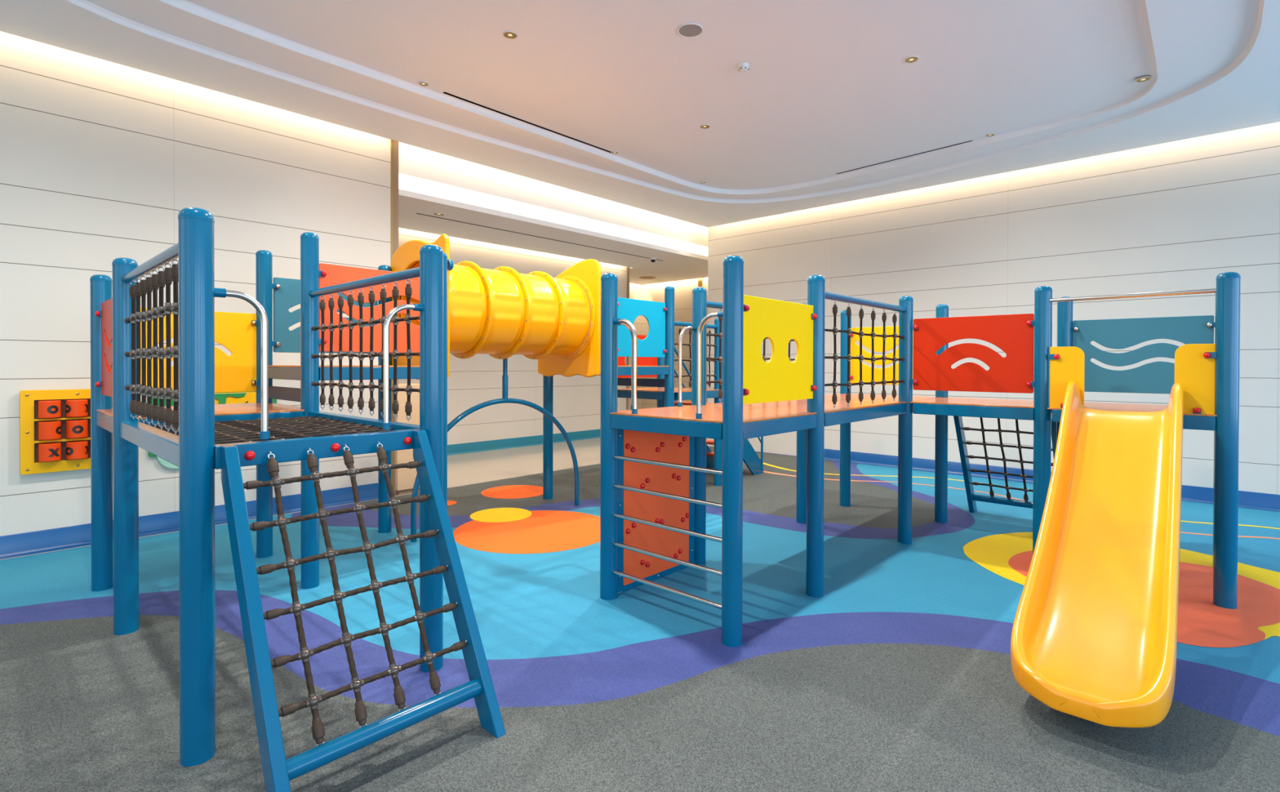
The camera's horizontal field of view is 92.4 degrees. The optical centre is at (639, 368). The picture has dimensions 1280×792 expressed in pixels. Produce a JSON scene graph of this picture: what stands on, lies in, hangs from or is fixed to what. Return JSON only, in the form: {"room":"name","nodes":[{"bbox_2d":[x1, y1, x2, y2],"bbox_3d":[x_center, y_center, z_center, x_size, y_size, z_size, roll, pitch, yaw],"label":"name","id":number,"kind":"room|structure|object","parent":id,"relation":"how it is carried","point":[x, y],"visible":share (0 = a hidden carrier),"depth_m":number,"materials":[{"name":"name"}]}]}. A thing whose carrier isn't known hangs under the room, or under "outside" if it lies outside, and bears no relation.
{"room":"indoor playground","nodes":[
{"label":"indoor playground","id":0,"kind":"room"},
{"bbox_2d":[0,31,391,535],"bbox_3d":[-5.469,-0.798,4.572,0.200,4.600,7.305,1,1,43],"label":"wall","id":1,"kind":"structure","parent":0,"point":[100,159],"depth_m":5.46,"materials":[{"name":"white paint"}]},
{"bbox_2d":[19,388,90,475],"bbox_3d":[-4.712,0.510,5.149,0.143,0.676,0.680,1,1,43],"label":"panel","id":2,"kind":"object","parent":1,"relation":"attached to","point":[55,424],"visible":0.63,"depth_m":5.03,"materials":[{"name":"yellow"}]},
{"bbox_2d":[0,482,377,559],"bbox_3d":[-5.383,1.415,4.503,0.050,0.174,7.305,1,1,43],"label":"baseboard","id":3,"kind":"structure","parent":1,"relation":"attached to","point":[17,544],"depth_m":5.53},
{"bbox_2d":[148,391,276,468],"bbox_3d":[-4.069,0.569,5.909,0.055,0.705,1.040,1,1,43],"label":"panel","id":4,"kind":"object","parent":1,"relation":"attached to","point":[229,397],"visible":0.2,"depth_m":5.96,"materials":[{"name":"green paint"}]},
{"bbox_2d":[391,139,392,486],"bbox_3d":[-2.980,-0.761,7.259,0.212,4.500,0.020,1,1,43],"label":"trim","id":5,"kind":"structure","parent":1,"relation":"attached to","point":[391,140],"depth_m":7.18,"materials":[{"name":"gold metal"}]},
{"bbox_2d":[392,140,398,495],"bbox_3d":[-2.951,-0.761,7.297,0.204,4.500,0.075,1,1,43],"label":"trim","id":6,"kind":"structure","parent":1,"relation":"attached to","point":[395,144],"depth_m":7.22,"materials":[{"name":"brown wood"}]},
{"bbox_2d":[398,227,629,444],"bbox_3d":[-4.152,-0.731,9.545,0.140,4.400,11.400,1,1,43],"label":"wall","id":7,"kind":"structure","parent":0,"point":[476,380],"depth_m":11.35,"materials":[{"name":"paint"}]},
{"bbox_2d":[447,429,599,455],"bbox_3d":[-4.121,1.382,9.460,0.050,0.174,11.300,1,1,43],"label":"baseboard","id":8,"kind":"structure","parent":7,"relation":"attached to","point":[476,446],"depth_m":11.38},
{"bbox_2d":[626,266,629,409],"bbox_3d":[-0.274,-0.500,13.629,0.019,3.900,0.060,1,1,43],"label":"trim","id":9,"kind":"structure","parent":7,"relation":"attached to","point":[628,268],"depth_m":13.62,"materials":[{"name":"brown wood"}]},
{"bbox_2d":[398,200,707,284],"bbox_3d":[-3.050,-2.241,10.052,4.150,0.060,13.650,1,1,43],"label":"ceiling","id":10,"kind":"structure","parent":0,"point":[673,268],"depth_m":10.79,"materials":[{"name":"white paint"}]},
{"bbox_2d":[398,142,708,247],"bbox_3d":[-2.236,-2.747,8.652,0.060,0.545,12.700,1,1,43],"label":"wall header","id":11,"kind":"structure","parent":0,"point":[414,162],"depth_m":9.32,"materials":[{"name":"white paint"}]},
{"bbox_2d":[398,188,707,263],"bbox_3d":[-2.307,-2.237,8.720,0.250,0.075,12.700,1,1,43],"label":"trim","id":12,"kind":"structure","parent":11,"relation":"attached to","point":[403,195],"depth_m":9.40,"materials":[{"name":"white paint"}]},
{"bbox_2d":[398,174,707,256],"bbox_3d":[-2.340,-2.395,8.749,0.020,0.350,12.700,1,1,43],"label":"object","id":13,"kind":"structure","parent":11,"relation":"attached to","point":[406,183],"depth_m":9.50,"materials":[{"name":"white"}]},
{"bbox_2d":[0,437,1279,791],"bbox_3d":[0.816,1.547,6.059,19.000,0.082,18.000,1,1,43],"label":"floor","id":14,"kind":"structure","parent":0,"point":[900,677],"depth_m":3.18,"materials":[{"name":"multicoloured rubber"}]},
{"bbox_2d":[89,274,113,591],"bbox_3d":[-3.694,0.433,4.215,0.116,2.153,0.116,1,1,43],"label":"support post","id":15,"kind":"object","parent":14,"relation":"on","point":[100,285],"visible":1,"depth_m":4.17,"materials":[{"name":"metal"}]},
{"bbox_2d":[111,257,139,635],"bbox_3d":[-2.966,0.440,3.543,0.116,2.153,0.116,1,1,43],"label":"support post","id":16,"kind":"object","parent":14,"relation":"on","point":[125,453],"visible":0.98,"depth_m":3.50,"materials":[{"name":"metal"}]},
{"bbox_2d":[94,297,112,397],"bbox_3d":[-3.340,-0.132,3.863,0.910,0.620,0.052,1,1,43],"label":"board","id":17,"kind":"object","parent":16,"relation":"attached to","point":[106,313],"visible":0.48,"depth_m":3.99,"materials":[{"name":"red paint"}]},
{"bbox_2d":[95,402,304,432],"bbox_3d":[-2.994,0.329,4.242,1.062,0.103,1.062,1,1,43],"label":"platform","id":18,"kind":"object","parent":16,"relation":"attached to","point":[240,411],"visible":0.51,"depth_m":4.07,"materials":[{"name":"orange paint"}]},
{"bbox_2d":[177,207,215,766],"bbox_3d":[-1.736,0.451,2.407,0.116,2.153,0.116,1,1,43],"label":"support post","id":19,"kind":"object","parent":14,"relation":"on","point":[196,242],"visible":1,"depth_m":2.36,"materials":[{"name":"metal"}]},
{"bbox_2d":[120,243,178,434],"bbox_3d":[-2.349,-0.127,2.971,1.617,0.814,0.051,1,1,43],"label":"guard","id":20,"kind":"object","parent":19,"relation":"attached to","point":[155,412],"visible":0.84,"depth_m":2.95,"materials":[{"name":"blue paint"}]},
{"bbox_2d":[214,287,270,439],"bbox_3d":[-1.631,-0.015,2.515,0.037,0.618,0.204,1,1,43],"label":"rail","id":21,"kind":"object","parent":19,"relation":"attached to","point":[264,433],"visible":0.98,"depth_m":2.56,"materials":[{"name":"silver metal"}]},
{"bbox_2d":[120,410,425,469],"bbox_3d":[-1.967,0.344,3.294,1.656,0.091,1.062,1,1,43],"label":"platform","id":22,"kind":"structure","parent":19,"relation":"attached to","point":[326,433],"depth_m":2.94,"materials":[{"name":"blue paint"}]},
{"bbox_2d":[255,249,272,557],"bbox_3d":[-3.022,0.278,4.941,0.116,2.456,0.116,1,1,43],"label":"support post","id":23,"kind":"object","parent":14,"relation":"on","point":[264,259],"visible":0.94,"depth_m":4.90,"materials":[{"name":"metal"}]},
{"bbox_2d":[140,307,257,392],"bbox_3d":[-3.346,-0.127,4.568,0.052,0.620,0.935,1,1,43],"label":"board","id":24,"kind":"object","parent":23,"relation":"attached to","point":[236,331],"visible":0.29,"depth_m":4.77,"materials":[{"name":"yellow paint"}]},
{"bbox_2d":[300,231,319,588],"bbox_3d":[-2.294,0.285,4.270,0.116,2.456,0.116,1,1,43],"label":"support post","id":25,"kind":"object","parent":14,"relation":"on","point":[309,242],"visible":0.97,"depth_m":4.22,"materials":[{"name":"metal"}]},
{"bbox_2d":[268,386,300,401],"bbox_3d":[-2.658,0.186,4.605,0.880,0.095,0.030,1,1,43],"label":"board","id":26,"kind":"object","parent":25,"relation":"attached to","point":[287,393],"visible":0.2,"depth_m":4.58,"materials":[{"name":"blue paint"}]},
{"bbox_2d":[268,364,419,380],"bbox_3d":[-2.323,0.024,4.966,1.062,0.103,1.057,1,1,43],"label":"platform","id":27,"kind":"object","parent":25,"relation":"attached to","point":[275,371],"visible":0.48,"depth_m":4.53,"materials":[{"name":"blue paint"}]},
{"bbox_2d":[308,266,419,421],"bbox_3d":[-1.678,-0.130,3.699,1.617,0.814,0.051,1,1,43],"label":"guard","id":28,"kind":"object","parent":25,"relation":"attached to","point":[413,273],"visible":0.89,"depth_m":3.68,"materials":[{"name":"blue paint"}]},
{"bbox_2d":[221,430,506,791],"bbox_3d":[-1.110,0.918,2.503,0.722,1.222,0.846,1,1,43],"label":"ladder","id":29,"kind":"object","parent":14,"relation":"on","point":[277,771],"visible":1,"depth_m":2.42,"materials":[{"name":"metal"}]},
{"bbox_2d":[377,264,391,533],"bbox_3d":[-2.354,0.274,5.665,0.116,2.456,0.116,1,1,43],"label":"support post","id":30,"kind":"object","parent":14,"relation":"on","point":[384,513],"visible":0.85,"depth_m":5.62,"materials":[{"name":"metal"}]},
{"bbox_2d":[272,277,377,353],"bbox_3d":[-2.676,-0.441,5.291,0.052,0.610,0.912,1,1,43],"label":"board","id":31,"kind":"object","parent":30,"relation":"attached to","point":[286,291],"visible":0.4,"depth_m":5.06,"materials":[{"name":"blue paint"}]},
{"bbox_2d":[395,383,419,495],"bbox_3d":[-2.870,0.837,7.522,0.490,1.299,0.445,1,1,43],"label":"wall","id":32,"kind":"structure","parent":14,"relation":"on","point":[405,477],"depth_m":7.27,"materials":[{"name":"beige paint"}]},
{"bbox_2d":[419,244,443,671],"bbox_3d":[-1.064,0.448,3.135,0.116,2.153,0.116,1,1,43],"label":"support post","id":33,"kind":"object","parent":14,"relation":"on","point":[431,256],"visible":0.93,"depth_m":3.09,"materials":[{"name":"metal"}]},
{"bbox_2d":[382,303,423,429],"bbox_3d":[-1.166,-0.017,3.020,0.037,0.618,0.204,1,1,43],"label":"rail","id":34,"kind":"object","parent":33,"relation":"attached to","point":[415,307],"visible":1,"depth_m":2.95,"materials":[{"name":"silver metal"}]},
{"bbox_2d":[443,252,447,510],"bbox_3d":[-1.626,0.281,4.994,0.116,2.456,0.116,1,1,43],"label":"support post","id":35,"kind":"object","parent":14,"relation":"on","point":[445,255],"visible":0.23,"depth_m":4.97,"materials":[{"name":"metal"}]},
{"bbox_2d":[319,262,419,352],"bbox_3d":[-1.951,-0.434,4.617,0.052,0.620,0.920,1,1,43],"label":"board","id":36,"kind":"object","parent":35,"relation":"attached to","point":[329,274],"visible":0.52,"depth_m":4.53,"materials":[{"name":"orange paint"}]},
{"bbox_2d":[410,358,578,542],"bbox_3d":[-1.333,0.700,6.052,0.056,1.605,1.939,1,1,43],"label":"support","id":37,"kind":"object","parent":14,"relation":"on","point":[504,399],"visible":0.81,"depth_m":6.03,"materials":[{"name":"blue paint"}]},
{"bbox_2d":[390,233,601,379],"bbox_3d":[-1.353,-0.527,6.013,1.048,1.237,1.770,1,1,43],"label":"tunnel","id":38,"kind":"object","parent":37,"relation":"on","point":[500,313],"visible":0.85,"depth_m":5.80,"materials":[{"name":"yellow plastic"}]},
{"bbox_2d":[390,233,449,379],"bbox_3d":[-1.942,-0.523,5.399,1.015,1.235,0.068,1,1,43],"label":"hood","id":39,"kind":"object","parent":38,"relation":"attached to","point":[406,256],"depth_m":5.40,"materials":[{"name":"yellow plastic"}]},
{"bbox_2d":[537,258,601,377],"bbox_3d":[-0.787,-0.530,6.650,1.015,1.237,0.068,1,1,43],"label":"hood","id":40,"kind":"object","parent":38,"relation":"attached to","point":[585,362],"depth_m":6.42,"materials":[{"name":"yellow plastic"}]},
{"bbox_2d":[542,374,553,499],"bbox_3d":[-1.058,0.268,7.075,0.116,2.456,0.116,1,1,43],"label":"support post","id":41,"kind":"object","parent":14,"relation":"on","point":[548,381],"visible":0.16,"depth_m":7.03,"materials":[{"name":"metal"}]},
{"bbox_2d":[600,272,617,599],"bbox_3d":[-0.207,0.443,4.085,0.116,2.153,0.116,1,1,43],"label":"support post","id":42,"kind":"object","parent":14,"relation":"on","point":[609,281],"visible":1,"depth_m":4.04,"materials":[{"name":"metal"}]},
{"bbox_2d":[613,318,637,413],"bbox_3d":[-0.094,-0.021,3.979,0.204,0.618,0.037,1,1,43],"label":"rail","id":43,"kind":"object","parent":42,"relation":"attached to","point":[616,321],"visible":0.99,"depth_m":3.91,"materials":[{"name":"silver metal"}]},
{"bbox_2d":[617,323,632,409],"bbox_3d":[-0.103,-0.023,4.194,0.037,0.618,0.204,1,1,43],"label":"rail","id":44,"kind":"object","parent":42,"relation":"attached to","point":[624,324],"visible":0.42,"depth_m":4.24,"materials":[{"name":"silver metal"}]},
{"bbox_2d":[617,428,694,592],"bbox_3d":[0.117,0.950,4.449,0.088,1.124,0.860,1,1,43],"label":"board","id":45,"kind":"object","parent":42,"relation":"attached to","point":[663,447],"visible":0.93,"depth_m":4.39,"materials":[{"name":"orange paint"}]},
{"bbox_2d":[613,569,721,608],"bbox_3d":[0.152,1.343,3.759,0.877,0.027,0.027,1,1,43],"label":"rung","id":46,"kind":"object","parent":42,"relation":"attached to","point":[679,593],"visible":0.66,"depth_m":3.72,"materials":[{"name":"silver metal"}]},
{"bbox_2d":[613,541,721,576],"bbox_3d":[0.152,1.155,3.757,0.877,0.027,0.027,1,1,43],"label":"rung","id":47,"kind":"object","parent":42,"relation":"attached to","point":[695,566],"visible":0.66,"depth_m":3.72,"materials":[{"name":"silver metal"}]},
{"bbox_2d":[613,512,721,542],"bbox_3d":[0.153,0.966,3.756,0.877,0.027,0.027,1,1,43],"label":"rung","id":48,"kind":"object","parent":42,"relation":"attached to","point":[713,538],"visible":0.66,"depth_m":3.72,"materials":[{"name":"silver metal"}]},
{"bbox_2d":[613,483,722,508],"bbox_3d":[0.153,0.773,3.755,0.877,0.027,0.027,1,1,43],"label":"rung","id":49,"kind":"object","parent":42,"relation":"attached to","point":[615,486],"visible":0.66,"depth_m":3.71,"materials":[{"name":"silver metal"}]},
{"bbox_2d":[613,454,722,475],"bbox_3d":[0.154,0.584,3.753,0.877,0.027,0.027,1,1,43],"label":"rung","id":50,"kind":"object","parent":42,"relation":"attached to","point":[617,457],"visible":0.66,"depth_m":3.71,"materials":[{"name":"silver metal"}]},
{"bbox_2d":[610,404,817,439],"bbox_3d":[0.489,0.339,4.113,1.055,0.103,1.057,1,1,43],"label":"platform","id":51,"kind":"object","parent":42,"relation":"attached to","point":[676,420],"visible":0.8,"depth_m":3.79,"materials":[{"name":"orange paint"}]},
{"bbox_2d":[657,357,664,407],"bbox_3d":[0.291,0.412,8.539,0.116,2.153,0.116,1,1,43],"label":"support post","id":52,"kind":"object","parent":14,"relation":"on","point":[660,403],"visible":0.02,"depth_m":8.49,"materials":[{"name":"metal"}]},
{"bbox_2d":[664,285,674,407],"bbox_3d":[0.341,0.271,7.131,0.116,2.456,0.116,1,1,43],"label":"support post","id":53,"kind":"object","parent":14,"relation":"on","point":[668,291],"visible":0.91,"depth_m":7.08,"materials":[{"name":"metal"}]},
{"bbox_2d":[617,297,667,357],"bbox_3d":[0.018,-0.444,6.749,0.052,0.626,0.905,1,1,43],"label":"board","id":54,"kind":"object","parent":53,"relation":"attached to","point":[654,344],"visible":0.69,"depth_m":6.80,"materials":[{"name":"blue paint"}]},
{"bbox_2d":[691,287,706,564],"bbox_3d":[0.461,0.440,4.809,0.116,2.153,0.116,1,1,43],"label":"support post","id":55,"kind":"object","parent":14,"relation":"on","point":[699,294],"visible":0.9,"depth_m":4.76,"materials":[{"name":"metal"}]},
{"bbox_2d":[677,325,697,406],"bbox_3d":[0.360,-0.025,4.694,0.037,0.618,0.204,1,1,43],"label":"rail","id":56,"kind":"object","parent":55,"relation":"attached to","point":[688,327],"visible":1,"depth_m":4.62,"materials":[{"name":"silver metal"}]},
{"bbox_2d":[706,301,795,402],"bbox_3d":[1.033,-0.135,5.422,0.051,0.814,1.622,1,1,43],"label":"guard","id":57,"kind":"object","parent":55,"relation":"attached to","point":[709,304],"visible":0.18,"depth_m":5.00,"materials":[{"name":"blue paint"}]},
{"bbox_2d":[713,317,722,485],"bbox_3d":[1.008,0.419,7.878,0.116,2.153,0.116,1,1,43],"label":"support post","id":58,"kind":"object","parent":14,"relation":"on","point":[717,460],"visible":0.48,"depth_m":7.83,"materials":[{"name":"metal"}]},
{"bbox_2d":[617,386,719,399],"bbox_3d":[0.341,0.311,7.862,1.062,0.103,0.997,1,1,43],"label":"platform","id":59,"kind":"object","parent":58,"relation":"attached to","point":[653,393],"visible":0.53,"depth_m":7.51,"materials":[{"name":"blue paint"}]},
{"bbox_2d":[674,321,718,390],"bbox_3d":[0.675,-0.151,7.501,0.051,0.814,0.942,1,1,42],"label":"guard","id":60,"kind":"object","parent":58,"relation":"attached to","point":[676,323],"visible":0.53,"depth_m":7.42,"materials":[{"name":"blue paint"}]},
{"bbox_2d":[674,346,763,475],"bbox_3d":[1.067,0.519,8.645,0.867,1.942,1.172,1,1,43],"label":"staircase","id":61,"kind":"structure","parent":14,"relation":"on","point":[753,463],"depth_m":8.65,"materials":[{"name":"metal"}]},
{"bbox_2d":[721,255,743,647],"bbox_3d":[0.515,0.450,3.419,0.116,2.153,0.116,1,1,43],"label":"support post","id":62,"kind":"object","parent":14,"relation":"on","point":[733,265],"visible":1,"depth_m":3.37,"materials":[{"name":"metal"}]},
{"bbox_2d":[695,311,722,418],"bbox_3d":[0.405,-0.016,3.518,0.204,0.618,0.037,1,1,43],"label":"rail","id":63,"kind":"object","parent":62,"relation":"attached to","point":[719,314],"visible":0.93,"depth_m":3.56,"materials":[{"name":"silver metal"}]},
{"bbox_2d":[795,302,807,523],"bbox_3d":[1.601,0.434,6.044,0.116,2.153,0.116,1,1,43],"label":"support post","id":64,"kind":"object","parent":14,"relation":"on","point":[801,501],"visible":0.3,"depth_m":6.00,"materials":[{"name":"metal"}]},
{"bbox_2d":[805,275,825,597],"bbox_3d":[1.184,0.447,4.142,0.116,2.153,0.116,1,1,43],"label":"support post","id":65,"kind":"object","parent":14,"relation":"on","point":[815,283],"visible":1,"depth_m":4.09,"materials":[{"name":"metal"}]},
{"bbox_2d":[742,294,817,404],"bbox_3d":[0.871,-0.110,3.773,0.052,0.620,0.927,1,1,43],"label":"board","id":66,"kind":"object","parent":65,"relation":"attached to","point":[779,379],"visible":0.88,"depth_m":3.75,"materials":[{"name":"yellow paint"}]},
{"bbox_2d":[706,397,907,426],"bbox_3d":[1.419,0.335,5.121,1.055,0.103,1.673,1,1,43],"label":"platform","id":67,"kind":"object","parent":65,"relation":"attached to","point":[842,413],"visible":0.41,"depth_m":4.78,"materials":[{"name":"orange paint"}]},
{"bbox_2d":[824,291,906,408],"bbox_3d":[1.755,-0.129,4.755,0.051,0.814,1.622,1,1,43],"label":"guard","id":68,"kind":"object","parent":65,"relation":"attached to","point":[828,295],"visible":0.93,"depth_m":4.67,"materials":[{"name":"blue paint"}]},
{"bbox_2d":[840,310,851,506],"bbox_3d":[2.262,0.430,6.760,0.116,2.153,0.116,1,1,43],"label":"support post","id":69,"kind":"object","parent":14,"relation":"on","point":[845,428],"visible":0.59,"depth_m":6.71,"materials":[{"name":"metal"}]},
{"bbox_2d":[897,295,913,543],"bbox_3d":[2.323,0.441,5.377,0.116,2.153,0.116,1,1,43],"label":"support post","id":70,"kind":"object","parent":14,"relation":"on","point":[905,319],"visible":1,"depth_m":5.33,"materials":[{"name":"metal"}]},
{"bbox_2d":[909,397,1052,420],"bbox_3d":[3.057,0.337,5.363,1.010,0.103,1.047,1,1,43],"label":"platform","id":71,"kind":"object","parent":70,"relation":"attached to","point":[1015,409],"visible":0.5,"depth_m":5.06,"materials":[{"name":"blue paint"}]},
{"bbox_2d":[934,303,948,522],"bbox_3d":[2.990,0.437,6.088,0.116,2.153,0.116,1,1,43],"label":"support post","id":72,"kind":"object","parent":14,"relation":"on","point":[941,310],"visible":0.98,"depth_m":6.04,"materials":[{"name":"metal"}]},
{"bbox_2d":[849,325,913,384],"bbox_3d":[2.612,-0.140,6.411,0.940,0.610,0.052,1,1,43],"label":"board","id":73,"kind":"object","parent":72,"relation":"attached to","point":[866,340],"visible":0.46,"depth_m":6.53,"materials":[{"name":"yellow paint"}]},
{"bbox_2d":[824,393,939,404],"bbox_3d":[2.320,0.329,6.097,1.055,0.103,0.968,1,1,43],"label":"platform","id":74,"kind":"object","parent":72,"relation":"attached to","point":[853,396],"visible":0.13,"depth_m":6.03,"materials":[{"name":"blue paint"}]},
{"bbox_2d":[953,415,1056,511],"bbox_3d":[3.636,0.905,6.035,0.850,1.222,0.722,1,1,43],"label":"ladder","id":75,"kind":"object","parent":14,"relation":"on","point":[971,496],"visible":0.56,"depth_m":6.14,"materials":[{"name":"fabric"}]},
{"bbox_2d":[1032,285,1052,554],"bbox_3d":[3.070,0.448,4.687,0.116,2.153,0.116,1,1,43],"label":"support post","id":76,"kind":"object","parent":14,"relation":"on","point":[1042,295],"visible":0.92,"depth_m":4.64,"materials":[{"name":"metal"}]},
{"bbox_2d":[911,313,1034,393],"bbox_3d":[2.688,-0.122,5.014,0.951,0.615,0.052,1,1,43],"label":"board","id":77,"kind":"object","parent":76,"relation":"attached to","point":[1013,334],"visible":1,"depth_m":4.99,"materials":[{"name":"red paint"}]},
{"bbox_2d":[1049,288,1216,302],"bbox_3d":[3.421,-0.512,4.308,0.922,0.029,0.029,1,1,44],"label":"crossbar","id":78,"kind":"object","parent":76,"relation":"attached to","point":[1211,290],"visible":1,"depth_m":4.27,"materials":[{"name":"silver metal"}]},
{"bbox_2d":[1056,296,1073,443],"bbox_3d":[3.732,0.444,5.403,0.116,2.153,0.116,1,1,43],"label":"support post","id":79,"kind":"object","parent":14,"relation":"on","point":[1064,308],"visible":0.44,"depth_m":5.36,"materials":[{"name":"metal"}]},
{"bbox_2d":[1010,380,1183,727],"bbox_3d":[2.574,0.812,3.406,0.654,1.438,2.381,1,1,43],"label":"slide","id":80,"kind":"object","parent":14,"relation":"on","point":[1094,637],"visible":1,"depth_m":3.23,"materials":[{"name":"plastic"}]},
{"bbox_2d":[1213,293,1215,545],"bbox_3d":[4.481,0.451,4.712,0.116,2.153,0.116,1,1,43],"label":"support post","id":81,"kind":"object","parent":14,"relation":"on","point":[1215,293],"visible":0.02,"depth_m":4.74,"materials":[{"name":"metal"}]},
{"bbox_2d":[1047,401,1217,430],"bbox_3d":[3.787,0.344,4.655,1.009,0.103,1.097,1,1,43],"label":"platform","id":82,"kind":"object","parent":81,"relation":"attached to","point":[1190,421],"visible":0.39,"depth_m":4.44,"materials":[{"name":"blue paint"}]},
{"bbox_2d":[1048,346,1084,408],"bbox_3d":[3.140,0.089,4.530,0.220,0.507,0.052,1,1,43],"label":"board","id":83,"kind":"object","parent":82,"relation":"on","point":[1067,363],"visible":0.76,"depth_m":4.54,"materials":[{"name":"yellow paint"}]},
{"bbox_2d":[1071,315,1215,393],"bbox_3d":[4.095,-0.109,5.043,0.959,0.617,0.052,1,1,43],"label":"board","id":84,"kind":"object","parent":81,"relation":"attached to","point":[1155,377],"visible":0.7,"depth_m":5.06,"materials":[{"name":"blue paint"}]},
{"bbox_2d":[1213,271,1240,608],"bbox_3d":[3.783,0.455,3.961,0.116,2.153,0.116,1,1,43],"label":"support post","id":85,"kind":"object","parent":14,"relation":"on","point":[1228,283],"visible":1,"depth_m":3.92,"materials":[{"name":"metal"}]},
{"bbox_2d":[1174,343,1216,414],"bbox_3d":[3.663,0.091,4.047,0.215,0.512,0.052,1,1,43],"label":"board","id":86,"kind":"object","parent":85,"relation":"attached to","point":[1194,363],"visible":0.98,"depth_m":4.05,"materials":[{"name":"yellow paint"}]},
{"bbox_3d":[-0.331,0.274,6.404,0.116,2.456,0.116,1,1,43],"label":"support post","id":87,"kind":"object","parent":14,"relation":"on","visible":0},
{"bbox_2d":[557,365,668,375],"bbox_3d":[-0.357,0.014,7.100,1.058,0.103,1.062,1,1,43],"label":"platform","id":88,"kind":"object","parent":87,"relation":"attached to","point":[622,370],"visible":0.34,"depth_m":6.77,"materials":[{"name":"blue paint"}]},
{"bbox_2d":[0,0,1279,226],"bbox_3d":[1.486,-2.645,2.243,12.895,0.125,13.330,1,1,43],"label":"ceiling","id":89,"kind":"structure","parent":0,"point":[828,89],"depth_m":5.69,"materials":[{"name":"white paint"}]},
{"bbox_2d":[417,80,428,86],"bbox_3d":[-2.082,-2.740,5.906,0.099,0.006,0.099,1,1,43],"label":"recessed light","id":90,"kind":"object","parent":89,"relation":"in","point":[421,82],"visible":1,"depth_m":5.91,"materials":[{"name":"white plastic"}]},
{"bbox_2d":[502,30,517,39],"bbox_3d":[-1.063,-2.730,5.025,0.124,0.007,0.124,1,1,43],"label":"recessed light","id":91,"kind":"object","parent":89,"relation":"in","point":[508,34],"visible":1,"depth_m":5.02,"materials":[{"name":"white plastic"}]},
{"bbox_2d":[442,91,610,152],"bbox_3d":[-1.146,-2.748,6.965,0.032,0.002,2.369,1,1,43],"label":"air slot","id":92,"kind":"object","parent":89,"relation":"attached to","point":[444,92],"visible":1,"depth_m":6.79,"materials":[{"name":"grey"}]},
{"bbox_2d":[677,22,703,37],"bbox_3d":[0.405,-2.724,4.947,0.210,0.010,0.210,1,1,43],"label":"ceiling speaker","id":93,"kind":"object","parent":89,"relation":"attached to","point":[688,29],"visible":1,"depth_m":4.94,"materials":[{"name":"white plastic"}]},
{"bbox_2d":[699,124,710,128],"bbox_3d":[0.734,-2.739,6.947,0.124,0.007,0.124,1,1,43],"label":"recessed light","id":94,"kind":"object","parent":89,"relation":"in","point":[703,126],"visible":1,"depth_m":6.94,"materials":[{"name":"white plastic"}]},
{"bbox_2d":[737,62,749,72],"bbox_3d":[0.932,-2.703,5.524,0.100,0.057,0.100,1,1,43],"label":"smoke detector","id":95,"kind":"object","parent":89,"relation":"attached to","point":[744,68],"visible":1,"depth_m":5.49,"materials":[{"name":"white plastic"}]},
{"bbox_2d":[836,140,972,173],"bbox_3d":[3.381,-2.743,8.017,0.028,0.002,1.774,0,1,-43],"label":"air slot","id":96,"kind":"object","parent":89,"relation":"attached to","point":[970,140],"visible":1,"depth_m":7.96,"materials":[{"name":"grey"}]},
{"bbox_2d":[903,55,919,63],"bbox_3d":[2.390,-2.724,5.411,0.124,0.007,0.124,1,1,43],"label":"recessed light","id":97,"kind":"object","parent":89,"relation":"in","point":[913,59],"visible":1,"depth_m":5.41,"materials":[{"name":"white plastic"}]},
{"bbox_2d":[1134,75,1151,83],"bbox_3d":[4.681,-2.691,5.713,0.124,0.007,0.124,1,1,43],"label":"recessed light","id":98,"kind":"object","parent":89,"relation":"in","point":[1145,78],"visible":1,"depth_m":5.71,"materials":[{"name":"white plastic"}]},
{"bbox_2d":[629,277,707,409],"bbox_3d":[-2.490,-0.735,10.733,4.670,4.400,15.600,1,1,43],"label":"wall","id":99,"kind":"structure","parent":0,"point":[683,289],"depth_m":15.85,"materials":[{"name":"paint"}]},
{"bbox_2d":[416,213,663,261],"bbox_3d":[-1.348,-2.209,10.658,0.030,0.004,5.350,1,1,43],"label":"trim","id":100,"kind":"structure","parent":99,"relation":"attached to","point":[416,213],"depth_m":10.07,"materials":[{"name":"grey"}]},
{"bbox_2d":[707,121,1279,494],"bbox_3d":[6.127,-0.787,7.351,12.980,4.600,0.200,1,1,43],"label":"wall","id":101,"kind":"structure","parent":0,"point":[1179,215],"depth_m":7.92,"materials":[{"name":"white paint"}]},
{"bbox_2d":[748,338,796,455],"bbox_3d":[2.488,0.308,10.571,1.420,2.336,0.011,1,1,43],"label":"door","id":102,"kind":"structure","parent":101,"relation":"in","point":[785,443],"depth_m":10.65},
{"bbox_2d":[824,448,1279,511],"bbox_3d":[6.908,1.433,6.471,10.607,0.174,0.050,1,1,43],"label":"baseboard","id":103,"kind":"structure","parent":101,"relation":"attached to","point":[886,460],"depth_m":8.33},
{"bbox_3d":[-0.387,0.264,7.803,0.116,2.456,0.116,1,1,43],"label":"support post","id":104,"kind":"object","parent":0,"visible":0},
{"bbox_2d":[617,334,657,377],"bbox_3d":[-0.031,-0.167,8.159,0.052,0.565,0.916,1,1,43],"label":"board","id":105,"kind":"object","parent":104,"relation":"attached to","point":[641,361],"visible":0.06,"depth_m":8.24,"materials":[{"name":"red paint"}]},
{"bbox_2d":[617,377,664,386],"bbox_3d":[-0.023,0.163,7.466,0.880,0.095,0.030,1,1,43],"label":"board","id":106,"kind":"object","parent":104,"relation":"attached to","point":[621,381],"visible":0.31,"depth_m":7.38,"materials":[{"name":"paint"}]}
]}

